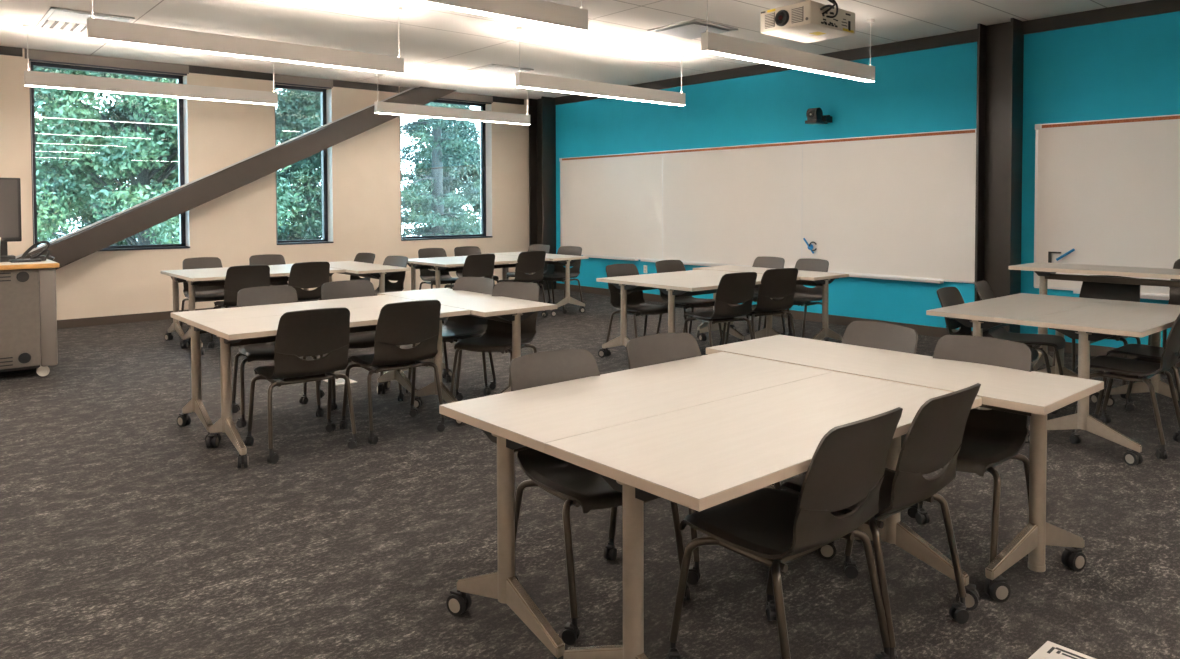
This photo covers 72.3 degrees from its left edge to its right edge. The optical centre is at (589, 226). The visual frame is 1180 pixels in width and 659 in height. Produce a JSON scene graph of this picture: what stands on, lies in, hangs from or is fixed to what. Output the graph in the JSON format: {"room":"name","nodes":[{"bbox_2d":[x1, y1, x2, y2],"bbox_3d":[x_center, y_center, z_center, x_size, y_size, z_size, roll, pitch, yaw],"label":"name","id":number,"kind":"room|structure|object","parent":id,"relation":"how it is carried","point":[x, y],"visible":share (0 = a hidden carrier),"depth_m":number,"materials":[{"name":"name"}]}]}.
{"room":"classroom","nodes":[
{"label":"classroom","id":0,"kind":"room"},
{"bbox_2d":[0,48,528,319],"bbox_3d":[-5.310,-0.450,10.282,12.000,3.396,0.340,-2,2,-41],"label":"wall","id":1,"kind":"structure","parent":0,"point":[235,226],"depth_m":10.74,"materials":[{"name":"beige paint"}]},
{"bbox_2d":[24,48,189,250],"bbox_3d":[-5.794,-0.874,9.780,1.710,2.316,0.250,-2,2,-41],"label":"window","id":2,"kind":"structure","parent":1,"relation":"in","point":[40,56],"depth_m":9.84,"materials":[{"name":"black metal"}]},
{"bbox_2d":[16,87,456,269],"bbox_3d":[-4.600,-0.503,10.509,6.574,3.105,0.155,-2,2,-41],"label":"diagonal brace","id":3,"kind":"object","parent":1,"relation":"attached to","point":[67,249],"visible":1,"depth_m":10.31,"materials":[{"name":"paint"}]},
{"bbox_2d":[0,46,523,104],"bbox_3d":[-5.351,-1.992,9.974,11.200,0.096,0.012,-2,2,-41],"label":"trim","id":4,"kind":"structure","parent":1,"relation":"attached to","point":[4,50],"depth_m":10.77,"materials":[{"name":"brown metal"}]},
{"bbox_2d":[57,285,494,328],"bbox_3d":[-5.342,1.105,10.063,11.200,0.100,0.012,-2,2,-41],"label":"baseboard","id":5,"kind":"structure","parent":1,"relation":"attached to","point":[92,321],"depth_m":9.74,"materials":[{"name":"brown"}]},
{"bbox_2d":[274,74,333,244],"bbox_3d":[-4.028,-0.923,11.307,0.820,2.316,0.250,-2,2,-41],"label":"window","id":6,"kind":"structure","parent":1,"relation":"in","point":[285,81],"depth_m":11.50,"materials":[{"name":"black metal"}]},
{"bbox_2d":[400,87,492,240],"bbox_3d":[-2.300,-0.972,12.801,1.670,2.316,0.250,-2,2,-41],"label":"window","id":7,"kind":"structure","parent":1,"relation":"in","point":[456,97],"depth_m":13.27,"materials":[{"name":"black metal"}]},
{"bbox_2d":[0,0,1149,99],"bbox_3d":[-0.662,-1.953,4.781,11.500,0.100,14.000,-2,2,-41],"label":"ceiling","id":8,"kind":"structure","parent":0,"point":[617,47],"depth_m":8.30,"materials":[{"name":"paint"}]},
{"bbox_2d":[35,7,134,34],"bbox_3d":[-4.895,-1.964,7.811,0.660,0.031,1.080,-2,2,-41],"label":"ceiling vent","id":9,"kind":"object","parent":8,"relation":"in","point":[56,19],"visible":0.65,"depth_m":7.61,"materials":[{"name":"grey metal"}]},
{"bbox_2d":[23,24,277,104],"bbox_3d":[-4.604,-1.706,8.691,2.450,0.597,0.070,-2,2,-41],"label":"pendant light","id":10,"kind":"object","parent":8,"relation":"hanging from","point":[31,78],"visible":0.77,"depth_m":8.55,"materials":[{"name":"white paint"}]},
{"bbox_2d":[87,0,403,74],"bbox_3d":[-2.616,-1.648,6.485,2.450,0.597,0.070,-2,2,-41],"label":"pendant light","id":11,"kind":"object","parent":8,"relation":"hanging from","point":[102,30],"visible":1,"depth_m":6.32,"materials":[{"name":"silver metal"}]},
{"bbox_2d":[374,72,529,124],"bbox_3d":[-1.825,-1.785,11.147,2.450,0.597,0.070,-2,2,-41],"label":"pendant light","id":12,"kind":"object","parent":8,"relation":"hanging from","point":[379,107],"visible":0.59,"depth_m":11.03,"materials":[{"name":"silver metal"}]},
{"bbox_2d":[443,64,533,80],"bbox_3d":[-1.378,-2.062,10.852,0.660,0.031,1.200,-2,2,-41],"label":"ceiling vent","id":13,"kind":"object","parent":8,"relation":"in","point":[491,71],"visible":1,"depth_m":10.74,"materials":[{"name":"grey"}]},
{"bbox_2d":[400,0,587,32],"bbox_3d":[-0.958,-1.601,4.707,2.450,0.597,0.070,-2,2,-41],"label":"pendant light","id":14,"kind":"object","parent":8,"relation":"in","point":[536,12],"visible":1,"depth_m":5.15,"materials":[{"name":"white paint"}]},
{"bbox_2d":[515,27,684,105],"bbox_3d":[0.195,-1.725,8.875,2.450,0.597,0.070,-2,2,-41],"label":"pendant light","id":15,"kind":"object","parent":8,"relation":"hanging from","point":[522,80],"visible":1,"depth_m":8.73,"materials":[{"name":"silver metal"}]},
{"bbox_2d":[647,19,737,39],"bbox_3d":[1.039,-1.994,8.196,0.660,0.026,0.640,-2,2,-41],"label":"ceiling vent","id":16,"kind":"object","parent":8,"relation":"in","point":[689,29],"visible":0.93,"depth_m":8.11,"materials":[{"name":"grey metal"}]},
{"bbox_2d":[701,0,874,81],"bbox_3d":[1.804,-1.676,7.015,2.450,0.597,0.070,-2,2,-41],"label":"pendant light","id":17,"kind":"object","parent":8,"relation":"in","point":[711,43],"visible":1,"depth_m":6.84,"materials":[{"name":"silver metal"}]},
{"bbox_2d":[760,0,854,42],"bbox_3d":[1.845,-1.794,6.768,0.686,0.349,0.562,-2,2,-41],"label":"ceiling projector","id":18,"kind":"object","parent":8,"relation":"hanging from","point":[808,21],"visible":1,"depth_m":6.62,"materials":[{"name":"white plastic"}]},
{"bbox_2d":[765,12,774,28],"bbox_3d":[1.492,-1.711,6.699,0.014,0.125,0.104,-2,2,-41],"label":"vent grille","id":19,"kind":"object","parent":18,"relation":"attached to","point":[769,16],"depth_m":6.69,"materials":[{"name":"grey plastic"}]},
{"bbox_2d":[792,6,803,22],"bbox_3d":[1.669,-1.706,6.494,0.014,0.125,0.116,-2,2,-41],"label":"vent grille","id":20,"kind":"object","parent":18,"relation":"attached to","point":[797,11],"depth_m":6.48,"materials":[{"name":"grey plastic"}]},
{"bbox_2d":[0,288,1179,658],"bbox_3d":[-0.653,1.342,4.877,11.500,0.100,14.000,-2,2,-41],"label":"floor","id":21,"kind":"structure","parent":0,"point":[124,535],"depth_m":3.41,"materials":[{"name":"carpet"}]},
{"bbox_2d":[0,259,58,375],"bbox_3d":[-5.302,0.781,6.552,1.602,0.950,0.784,-2,2,-41],"label":"lectern","id":22,"kind":"object","parent":21,"relation":"on","point":[28,306],"visible":0.97,"depth_m":6.66,"materials":[{"name":"beige laminate"}]},
{"bbox_2d":[0,178,21,261],"bbox_3d":[-5.131,-0.059,6.784,0.580,0.715,0.160,-2,2,-41],"label":"monitor","id":23,"kind":"object","parent":22,"relation":"on","point":[10,189],"visible":0.87,"depth_m":6.89,"materials":[{"name":"black plastic"}]},
{"bbox_2d":[9,240,54,262],"bbox_3d":[-4.765,0.206,6.910,0.326,0.176,0.140,-2,2,-41],"label":"camera","id":24,"kind":"object","parent":22,"relation":"on","point":[36,257],"visible":1,"depth_m":6.92,"materials":[{"name":"black plastic"}]},
{"bbox_2d":[180,257,223,341],"bbox_3d":[-4.127,0.765,8.742,0.553,0.850,0.574,-1,2,-39],"label":"chair","id":25,"kind":"object","parent":21,"relation":"on","point":[206,293],"visible":0.41,"depth_m":8.86,"materials":[{"name":"black plastic"}]},
{"bbox_2d":[161,264,308,345],"bbox_3d":[-3.745,0.818,8.758,1.500,0.740,0.644,-2,2,-41],"label":"table","id":26,"kind":"object","parent":21,"relation":"on","point":[175,325],"visible":0.48,"depth_m":8.31,"materials":[{"name":"white laminate"}]},
{"bbox_2d":[208,265,269,347],"bbox_3d":[-3.434,0.784,8.001,0.553,0.850,0.574,-1,2,-37],"label":"chair","id":27,"kind":"object","parent":21,"relation":"on","point":[237,278],"visible":0.44,"depth_m":7.79,"materials":[{"name":"black plastic"}]},
{"bbox_2d":[176,268,344,354],"bbox_3d":[-3.357,0.830,8.309,1.500,0.740,0.644,-2,2,-41],"label":"table","id":28,"kind":"object","parent":21,"relation":"on","point":[194,280],"visible":0.4,"depth_m":7.95,"materials":[{"name":"white laminate"}]},
{"bbox_2d":[249,254,287,285],"bbox_3d":[-3.603,0.749,9.221,0.553,0.850,0.574,-1,2,-39],"label":"chair","id":29,"kind":"object","parent":21,"relation":"on","point":[266,259],"visible":0.15,"depth_m":9.41,"materials":[{"name":"black plastic"}]},
{"bbox_2d":[232,286,323,427],"bbox_3d":[-2.159,0.852,5.519,0.553,0.850,0.574,-1,2,-31],"label":"chair","id":30,"kind":"object","parent":21,"relation":"on","point":[264,295],"visible":0.48,"depth_m":5.57,"materials":[{"name":"black plastic"}]},
{"bbox_2d":[171,295,417,442],"bbox_3d":[-1.927,0.908,5.457,1.500,0.740,0.644,-2,2,-41],"label":"table","id":31,"kind":"object","parent":21,"relation":"on","point":[191,318],"visible":0.69,"depth_m":5.21,"materials":[{"name":"white laminate"}]},
{"bbox_2d":[244,307,356,463],"bbox_3d":[-1.679,0.874,4.734,0.553,0.850,0.574,-1,2,-37],"label":"chair","id":32,"kind":"object","parent":21,"relation":"on","point":[311,332],"visible":1,"depth_m":4.57,"materials":[{"name":"black plastic"}]},
{"bbox_2d":[288,262,329,301],"bbox_3d":[-2.989,0.771,8.413,0.553,0.850,0.574,-1,2,-39],"label":"chair","id":33,"kind":"object","parent":21,"relation":"on","point":[304,274],"visible":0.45,"depth_m":8.23,"materials":[{"name":"black plastic"}]},
{"bbox_2d":[197,305,469,467],"bbox_3d":[-1.539,0.920,5.008,1.500,0.740,0.644,-2,2,-41],"label":"table","id":34,"kind":"object","parent":21,"relation":"on","point":[256,330],"visible":0.72,"depth_m":4.65,"materials":[{"name":"white laminate"}]},
{"bbox_2d":[323,378,356,385],"bbox_3d":[-2.022,1.244,6.533,0.180,0.008,0.260,-2,2,-41],"label":"box","id":35,"kind":"object","parent":21,"relation":"on","point":[340,381],"visible":0.48,"depth_m":6.50,"materials":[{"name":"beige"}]},
{"bbox_2d":[320,253,374,299],"bbox_3d":[-2.843,0.739,9.500,0.553,0.850,0.574,1,2,41],"label":"chair","id":36,"kind":"object","parent":21,"relation":"on","point":[360,257],"visible":0.14,"depth_m":9.69,"materials":[{"name":"black plastic"}]},
{"bbox_2d":[319,280,404,410],"bbox_3d":[-1.713,0.839,5.943,0.553,0.850,0.574,-1,2,-32],"label":"chair","id":37,"kind":"object","parent":21,"relation":"on","point":[347,288],"visible":0.38,"depth_m":6.07,"materials":[{"name":"black plastic"}]},
{"bbox_2d":[329,261,409,292],"bbox_3d":[-2.656,0.805,9.120,0.644,0.740,1.500,-2,2,-41],"label":"table","id":38,"kind":"object","parent":21,"relation":"on","point":[368,270],"visible":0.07,"depth_m":8.70,"materials":[{"name":"white laminate"}]},
{"bbox_2d":[375,256,407,295],"bbox_3d":[-2.320,0.755,8.900,0.553,0.850,0.574,1,2,37],"label":"chair","id":39,"kind":"object","parent":21,"relation":"on","point":[399,261],"visible":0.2,"depth_m":9.03,"materials":[{"name":"black plastic"}]},
{"bbox_2d":[339,300,444,443],"bbox_3d":[-1.224,0.862,5.088,0.553,0.850,0.574,-1,2,-38],"label":"chair","id":40,"kind":"object","parent":21,"relation":"on","point":[408,322],"visible":0.99,"depth_m":4.93,"materials":[{"name":"black plastic"}]},
{"bbox_2d":[418,248,457,289],"bbox_3d":[-1.942,0.708,10.499,0.553,0.850,0.574,-1,2,-38],"label":"chair","id":41,"kind":"object","parent":21,"relation":"on","point":[425,274],"visible":0.45,"depth_m":10.59,"materials":[{"name":"black plastic"}]},
{"bbox_2d":[406,277,495,400],"bbox_3d":[-1.037,0.829,6.206,0.553,0.850,0.574,1,2,31],"label":"chair","id":42,"kind":"object","parent":21,"relation":"on","point":[457,328],"visible":0.57,"depth_m":6.31,"materials":[{"name":"black plastic"}]},
{"bbox_2d":[407,254,517,289],"bbox_3d":[-1.660,0.765,10.397,1.500,0.740,0.644,-2,2,-41],"label":"table","id":43,"kind":"object","parent":21,"relation":"on","point":[414,263],"visible":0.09,"depth_m":10.05,"materials":[{"name":"white laminate"}]},
{"bbox_2d":[378,288,556,393],"bbox_3d":[-0.935,0.892,5.917,0.644,0.740,1.500,-2,2,-41],"label":"table","id":44,"kind":"object","parent":21,"relation":"on","point":[497,308],"visible":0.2,"depth_m":5.60,"materials":[{"name":"white laminate"}]},
{"bbox_2d":[442,254,494,322],"bbox_3d":[-1.426,0.731,9.633,0.553,0.850,0.574,-1,2,-39],"label":"chair","id":45,"kind":"object","parent":21,"relation":"on","point":[476,265],"visible":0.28,"depth_m":9.44,"materials":[{"name":"black plastic"}]},
{"bbox_2d":[454,246,498,282],"bbox_3d":[-1.540,0.696,10.874,0.553,0.850,0.574,-1,2,-36],"label":"chair","id":46,"kind":"object","parent":21,"relation":"on","point":[465,250],"visible":0.18,"depth_m":11.03,"materials":[{"name":"black plastic"}]},
{"bbox_2d":[420,257,548,319],"bbox_3d":[-1.272,0.777,9.948,1.500,0.740,0.644,-2,2,-41],"label":"table","id":47,"kind":"object","parent":21,"relation":"on","point":[438,266],"visible":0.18,"depth_m":9.64,"materials":[{"name":"white laminate"}]},
{"bbox_2d":[450,282,539,394],"bbox_3d":[-0.646,0.840,5.784,0.553,0.850,0.574,1,2,26],"label":"chair","id":48,"kind":"object","parent":21,"relation":"on","point":[497,337],"visible":0.62,"depth_m":5.89,"materials":[{"name":"black plastic"}]},
{"bbox_2d":[498,251,546,316],"bbox_3d":[-0.852,0.714,10.180,0.553,0.850,0.574,-1,2,-37],"label":"chair","id":49,"kind":"object","parent":21,"relation":"on","point":[529,261],"visible":0.67,"depth_m":10.00,"materials":[{"name":"black plastic"}]},
{"bbox_2d":[507,244,550,303],"bbox_3d":[-0.865,0.679,11.374,0.553,0.850,0.574,1,2,37],"label":"chair","id":50,"kind":"object","parent":21,"relation":"on","point":[534,247],"visible":0.27,"depth_m":11.44,"materials":[{"name":"black plastic"}]},
{"bbox_2d":[487,252,588,316],"bbox_3d":[-0.731,0.746,10.944,0.644,0.740,1.500,-2,2,-41],"label":"table","id":51,"kind":"object","parent":21,"relation":"on","point":[554,259],"visible":0.46,"depth_m":10.42,"materials":[{"name":"white laminate"}]},
{"bbox_2d":[529,96,555,289],"bbox_3d":[-0.834,-0.559,13.604,0.280,3.196,0.490,-2,2,-41],"label":"steel column","id":52,"kind":"structure","parent":21,"relation":"on","point":[542,112],"depth_m":13.50,"materials":[{"name":"brown metal"}]},
{"bbox_2d":[536,246,582,313],"bbox_3d":[-0.404,0.693,10.863,0.553,0.850,0.574,1,2,33],"label":"chair","id":53,"kind":"object","parent":21,"relation":"on","point":[559,274],"visible":0.71,"depth_m":10.96,"materials":[{"name":"black plastic"}]},
{"bbox_2d":[509,349,689,644],"bbox_3d":[-0.004,0.920,2.970,0.553,0.850,0.574,-1,2,-35],"label":"chair","id":54,"kind":"object","parent":21,"relation":"on","point":[573,484],"visible":0.41,"depth_m":2.94,"materials":[{"name":"black plastic"}]},
{"bbox_2d":[439,352,833,658],"bbox_3d":[0.243,0.971,3.057,1.500,0.740,0.644,-2,2,-41],"label":"table","id":55,"kind":"object","parent":21,"relation":"on","point":[528,418],"visible":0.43,"depth_m":2.76,"materials":[{"name":"beige laminate"}]},
{"bbox_2d":[606,263,667,355],"bbox_3d":[0.453,0.785,7.600,0.553,0.850,0.574,-1,2,-39],"label":"chair","id":56,"kind":"object","parent":21,"relation":"on","point":[636,305],"visible":0.62,"depth_m":7.66,"materials":[{"name":"black plastic"}]},
{"bbox_2d":[596,269,743,357],"bbox_3d":[0.819,0.834,7.761,1.500,0.740,0.644,-2,2,-41],"label":"table","id":57,"kind":"object","parent":21,"relation":"on","point":[630,283],"visible":0.62,"depth_m":7.46,"materials":[{"name":"white laminate"}]},
{"bbox_2d":[655,260,722,344],"bbox_3d":[0.968,0.768,8.111,0.553,0.850,0.574,-1,2,-39],"label":"chair","id":58,"kind":"object","parent":21,"relation":"on","point":[662,266],"visible":0.5,"depth_m":8.13,"materials":[{"name":"black plastic"}]},
{"bbox_2d":[626,333,780,584],"bbox_3d":[0.452,0.906,3.379,0.553,0.850,0.574,-1,2,-34],"label":"chair","id":59,"kind":"object","parent":21,"relation":"on","point":[653,349],"visible":0.12,"depth_m":3.55,"materials":[{"name":"black plastic"}]},
{"bbox_2d":[683,272,756,346],"bbox_3d":[1.142,0.798,7.049,0.553,0.850,0.574,-1,2,-31],"label":"chair","id":60,"kind":"object","parent":21,"relation":"on","point":[733,288],"visible":0.85,"depth_m":6.87,"materials":[{"name":"black plastic"}]},
{"bbox_2d":[641,273,799,340],"bbox_3d":[1.207,0.846,7.313,1.500,0.740,0.644,-2,2,-41],"label":"table","id":61,"kind":"object","parent":21,"relation":"on","point":[674,289],"visible":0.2,"depth_m":6.97,"materials":[{"name":"white laminate"}]},
{"bbox_2d":[722,256,784,334],"bbox_3d":[1.761,0.752,8.605,0.574,0.850,0.553,-2,2,-41],"label":"chair","id":62,"kind":"object","parent":21,"relation":"on","point":[764,261],"visible":0.26,"depth_m":8.73,"materials":[{"name":"black plastic"}]},
{"bbox_2d":[725,268,797,343],"bbox_3d":[1.604,0.785,7.471,0.553,0.850,0.574,-1,2,-27],"label":"chair","id":63,"kind":"object","parent":21,"relation":"on","point":[780,282],"visible":0.69,"depth_m":7.28,"materials":[{"name":"black plastic"}]},
{"bbox_2d":[544,372,981,658],"bbox_3d":[0.631,0.983,2.609,1.500,0.740,0.644,-2,2,-41],"label":"table","id":64,"kind":"object","parent":21,"relation":"on","point":[701,457],"visible":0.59,"depth_m":2.34,"materials":[{"name":"white laminate"}]},
{"bbox_2d":[693,265,848,342],"bbox_3d":[1.812,0.817,8.265,0.644,0.740,1.500,-2,2,-41],"label":"table","id":65,"kind":"object","parent":21,"relation":"on","point":[823,279],"visible":0.52,"depth_m":7.81,"materials":[{"name":"white laminate"}]},
{"bbox_2d":[666,407,902,658],"bbox_3d":[0.602,0.933,2.431,0.553,0.850,0.574,-2,2,-40],"label":"chair","id":66,"kind":"object","parent":21,"relation":"on","point":[773,528],"visible":0.99,"depth_m":2.31,"materials":[{"name":"black plastic"}]},
{"bbox_2d":[763,258,829,341],"bbox_3d":[2.131,0.760,8.270,0.574,0.850,0.553,-2,2,-40],"label":"chair","id":67,"kind":"object","parent":21,"relation":"on","point":[804,296],"visible":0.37,"depth_m":8.34,"materials":[{"name":"black plastic"}]},
{"bbox_2d":[766,383,980,658],"bbox_3d":[0.977,0.924,2.736,0.553,0.850,0.574,-2,2,-41],"label":"chair","id":68,"kind":"object","parent":21,"relation":"on","point":[932,442],"visible":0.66,"depth_m":2.54,"materials":[{"name":"black plastic"}]},
{"bbox_2d":[841,321,917,541],"bbox_3d":[1.202,0.893,3.754,0.574,0.850,0.553,-1,2,-35],"label":"chair","id":69,"kind":"object","parent":21,"relation":"on","point":[886,336],"visible":0.15,"depth_m":3.88,"materials":[{"name":"black plastic"}]},
{"bbox_2d":[706,335,1103,602],"bbox_3d":[1.269,0.956,3.500,0.632,0.740,1.500,-2,2,-41],"label":"table","id":70,"kind":"object","parent":21,"relation":"on","point":[1034,394],"visible":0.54,"depth_m":3.12,"materials":[{"name":"beige laminate"}]},
{"bbox_2d":[870,335,1031,563],"bbox_3d":[1.508,0.906,3.307,0.574,0.850,0.553,-2,2,-43],"label":"chair","id":71,"kind":"object","parent":21,"relation":"on","point":[992,437],"visible":0.41,"depth_m":3.33,"materials":[{"name":"black plastic"}]},
{"bbox_2d":[936,287,1038,370],"bbox_3d":[2.623,0.843,5.354,0.574,0.850,0.553,1,2,43],"label":"chair","id":72,"kind":"object","parent":21,"relation":"on","point":[948,296],"visible":0.21,"depth_m":5.50,"materials":[{"name":"black plastic"}]},
{"bbox_2d":[974,18,1023,337],"bbox_3d":[4.040,-0.410,7.988,0.260,3.196,0.335,-2,2,-41],"label":"steel column","id":73,"kind":"structure","parent":21,"relation":"on","point":[1000,47],"depth_m":7.99,"materials":[{"name":"brown metal"}]},
{"bbox_2d":[926,293,1106,442],"bbox_3d":[2.916,0.894,5.460,1.500,0.740,0.644,-2,2,-41],"label":"table","id":74,"kind":"object","parent":21,"relation":"on","point":[988,314],"visible":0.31,"depth_m":5.27,"materials":[{"name":"white laminate"}]},
{"bbox_2d":[974,281,1065,413],"bbox_3d":[3.084,0.829,5.812,0.574,0.850,0.553,1,2,37],"label":"chair","id":75,"kind":"object","parent":21,"relation":"on","point":[984,290],"visible":0.5,"depth_m":5.81,"materials":[{"name":"black plastic"}]},
{"bbox_2d":[1028,641,1094,658],"bbox_3d":[1.517,1.353,2.429,0.220,0.007,0.340,-2,2,-41],"label":"paper","id":76,"kind":"object","parent":21,"relation":"on","point":[1049,650],"visible":1,"depth_m":2.55,"materials":[{"name":"white paper"}]},
{"bbox_2d":[1008,262,1179,370],"bbox_3d":[4.009,0.780,5.999,0.644,0.932,1.500,-2,2,-41],"label":"table","id":77,"kind":"object","parent":21,"relation":"on","point":[1046,271],"visible":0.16,"depth_m":6.10,"materials":[{"name":"beige laminate"}]},
{"bbox_2d":[1052,275,1143,398],"bbox_3d":[3.923,0.815,6.214,0.574,0.850,0.553,-2,2,-41],"label":"chair","id":78,"kind":"object","parent":21,"relation":"on","point":[1095,290],"visible":0.22,"depth_m":6.34,"materials":[{"name":"black plastic"}]},
{"bbox_2d":[1024,300,1179,465],"bbox_3d":[3.304,0.906,5.011,1.500,0.740,0.644,-2,2,-41],"label":"table","id":79,"kind":"object","parent":21,"relation":"on","point":[1092,323],"visible":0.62,"depth_m":4.64,"materials":[{"name":"white laminate"}]},
{"bbox_2d":[1069,314,1179,458],"bbox_3d":[3.227,0.858,4.774,0.553,0.850,0.574,-2,2,-44],"label":"chair","id":80,"kind":"object","parent":21,"relation":"on","point":[1113,367],"visible":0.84,"depth_m":4.71,"materials":[{"name":"black plastic"}]},
{"bbox_2d":[1100,344,1179,422],"bbox_3d":[3.686,0.845,5.197,0.553,0.850,0.574,-2,2,-41],"label":"chair","id":81,"kind":"object","parent":21,"relation":"on","point":[1141,352],"visible":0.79,"depth_m":5.23,"materials":[{"name":"black plastic"}]},
{"bbox_2d":[1148,259,1179,378],"bbox_3d":[4.670,0.747,6.240,0.565,0.980,0.549,-2,2,-41],"label":"chair","id":82,"kind":"object","parent":21,"relation":"on","point":[1174,292],"visible":0.18,"depth_m":6.49,"materials":[{"name":"black plastic"}]},
{"bbox_2d":[556,11,1179,347],"bbox_3d":[3.832,-0.427,8.579,0.200,3.396,14.200,-2,2,-41],"label":"wall","id":83,"kind":"structure","parent":0,"point":[1127,68],"depth_m":8.88,"materials":[{"name":"teal paint"}]},
{"bbox_2d":[559,129,975,282],"bbox_3d":[1.723,-0.270,10.795,0.094,1.603,6.835,-2,2,-41],"label":"whiteboard","id":84,"kind":"object","parent":83,"relation":"attached to","point":[901,207],"visible":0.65,"depth_m":9.95,"materials":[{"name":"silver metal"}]},
{"bbox_2d":[583,254,637,260],"bbox_3d":[0.306,0.467,12.442,0.074,0.042,1.180,-2,2,-41],"label":"marker tray","id":85,"kind":"object","parent":84,"relation":"on","point":[632,257],"depth_m":12.34,"materials":[{"name":"silver metal"}]},
{"bbox_2d":[641,258,943,282],"bbox_3d":[2.240,0.526,10.208,0.074,0.042,4.490,-2,2,-41],"label":"marker tray","id":86,"kind":"object","parent":84,"relation":"on","point":[928,278],"depth_m":9.29,"materials":[{"name":"silver metal"}]},
{"bbox_2d":[803,238,816,252],"bbox_3d":[2.656,0.226,9.739,0.041,0.187,0.189,-2,2,-41],"label":"clip","id":87,"kind":"object","parent":84,"relation":"attached to","point":[810,246],"visible":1,"depth_m":9.73,"materials":[{"name":"blue plastic"}]},
{"bbox_2d":[805,108,831,124],"bbox_3d":[2.687,-1.306,9.508,0.280,0.183,0.200,-2,2,-41],"label":"camera","id":88,"kind":"object","parent":83,"relation":"attached to","point":[814,115],"visible":1,"depth_m":9.45,"materials":[{"name":"black plastic"}]},
{"bbox_2d":[555,0,1179,104],"bbox_3d":[3.839,-1.956,8.346,0.030,0.126,13.500,-2,2,-41],"label":"trim","id":89,"kind":"structure","parent":83,"relation":"attached to","point":[1152,7],"depth_m":8.57,"materials":[{"name":"brown metal"}]},
{"bbox_2d":[556,283,1179,366],"bbox_3d":[3.855,1.123,8.441,0.012,0.105,13.500,-2,2,-41],"label":"baseboard","id":90,"kind":"structure","parent":83,"relation":"attached to","point":[1095,350],"depth_m":9.42,"materials":[{"name":"brown"}]},
{"bbox_2d":[1034,114,1179,299],"bbox_3d":[5.253,-0.163,6.716,0.094,1.603,2.935,-2,2,-41],"label":"whiteboard","id":91,"kind":"object","parent":83,"relation":"attached to","point":[1108,190],"visible":1,"depth_m":7.36,"materials":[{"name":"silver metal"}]},
{"bbox_2d":[1048,248,1074,262],"bbox_3d":[4.465,0.272,7.648,0.042,0.150,0.232,-2,2,-41],"label":"clip","id":92,"kind":"object","parent":91,"relation":"attached to","point":[1073,249],"visible":0.96,"depth_m":7.66,"materials":[{"name":"blue plastic"}]},
{"bbox_2d":[1073,288,1169,299],"bbox_3d":[5.301,0.620,6.670,0.074,0.042,2.350,-2,2,-41],"label":"marker tray","id":93,"kind":"object","parent":91,"relation":"on","point":[1144,293],"depth_m":7.10,"materials":[{"name":"silver metal"}]},
{"label":"outside","id":94,"kind":"structure","parent":0,"visible":0},
{"bbox_3d":[-30.524,3.424,48.286,120.000,0.200,89.360,-2,2,-41],"label":"ground","id":95,"kind":"structure","parent":94,"visible":0},
{"bbox_2d":[38,220,137,246],"bbox_3d":[-23.925,1.828,31.045,11.100,3.950,6.600,-2,2,-41],"label":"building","id":96,"kind":"structure","parent":95,"relation":"on","point":[66,220],"depth_m":30.44,"materials":[{"name":"white"}]},
{"bbox_2d":[73,97,174,245],"bbox_3d":[-12.796,-1.064,23.562,4.808,10.120,5.118,0,2,-11],"label":"leafy tree","id":97,"kind":"object","parent":95,"relation":"on","point":[122,242],"visible":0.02,"depth_m":22.83,"materials":[{"name":"green plant"}]},
{"bbox_2d":[144,216,179,244],"bbox_3d":[-7.079,1.816,14.652,2.826,4.867,2.937,0,2,-1],"label":"leafy tree","id":98,"kind":"object","parent":95,"relation":"on","point":[173,230],"visible":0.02,"depth_m":14.28,"materials":[{"name":"green plant"}]},
{"bbox_2d":[33,66,306,245],"bbox_3d":[-9.557,-1.340,17.340,6.307,11.010,6.516,0,2,22],"label":"leafy tree","id":99,"kind":"object","parent":95,"relation":"on","point":[66,177],"visible":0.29,"depth_m":15.31,"materials":[{"name":"green plant"}]},
{"bbox_2d":[275,89,321,240],"bbox_3d":[-7.356,-1.456,21.049,3.175,11.002,3.150,-1,2,-17],"label":"conifer tree","id":100,"kind":"object","parent":95,"relation":"on","point":[303,223],"visible":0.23,"depth_m":20.42,"materials":[{"name":"green plant"}]},
{"bbox_2d":[275,88,321,239],"bbox_3d":[-9.325,-0.719,27.189,4.854,9.202,4.595,-2,2,-41],"label":"leafy tree","id":101,"kind":"object","parent":95,"relation":"on","point":[279,90],"visible":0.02,"depth_m":26.17,"materials":[{"name":"green plant"}]},
{"bbox_2d":[401,102,480,236],"bbox_3d":[-3.825,-2.188,20.049,2.822,12.502,3.018,-1,2,-37],"label":"conifer tree","id":102,"kind":"object","parent":95,"relation":"on","point":[436,218],"visible":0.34,"depth_m":19.91,"materials":[{"name":"green plant"}]},
{"bbox_2d":[401,104,480,235],"bbox_3d":[-4.338,-2.292,23.722,3.126,12.502,3.310,-1,2,-12],"label":"conifer tree","id":103,"kind":"object","parent":95,"relation":"on","point":[423,167],"visible":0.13,"depth_m":23.40,"materials":[{"name":"green plant"}]},
{"bbox_2d":[401,130,480,226],"bbox_3d":[-4.813,0.072,29.255,4.096,7.480,5.167,-1,2,-37],"label":"leafy tree","id":104,"kind":"object","parent":95,"relation":"on","point":[476,173],"visible":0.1,"depth_m":28.75,"materials":[{"name":"green plant"}]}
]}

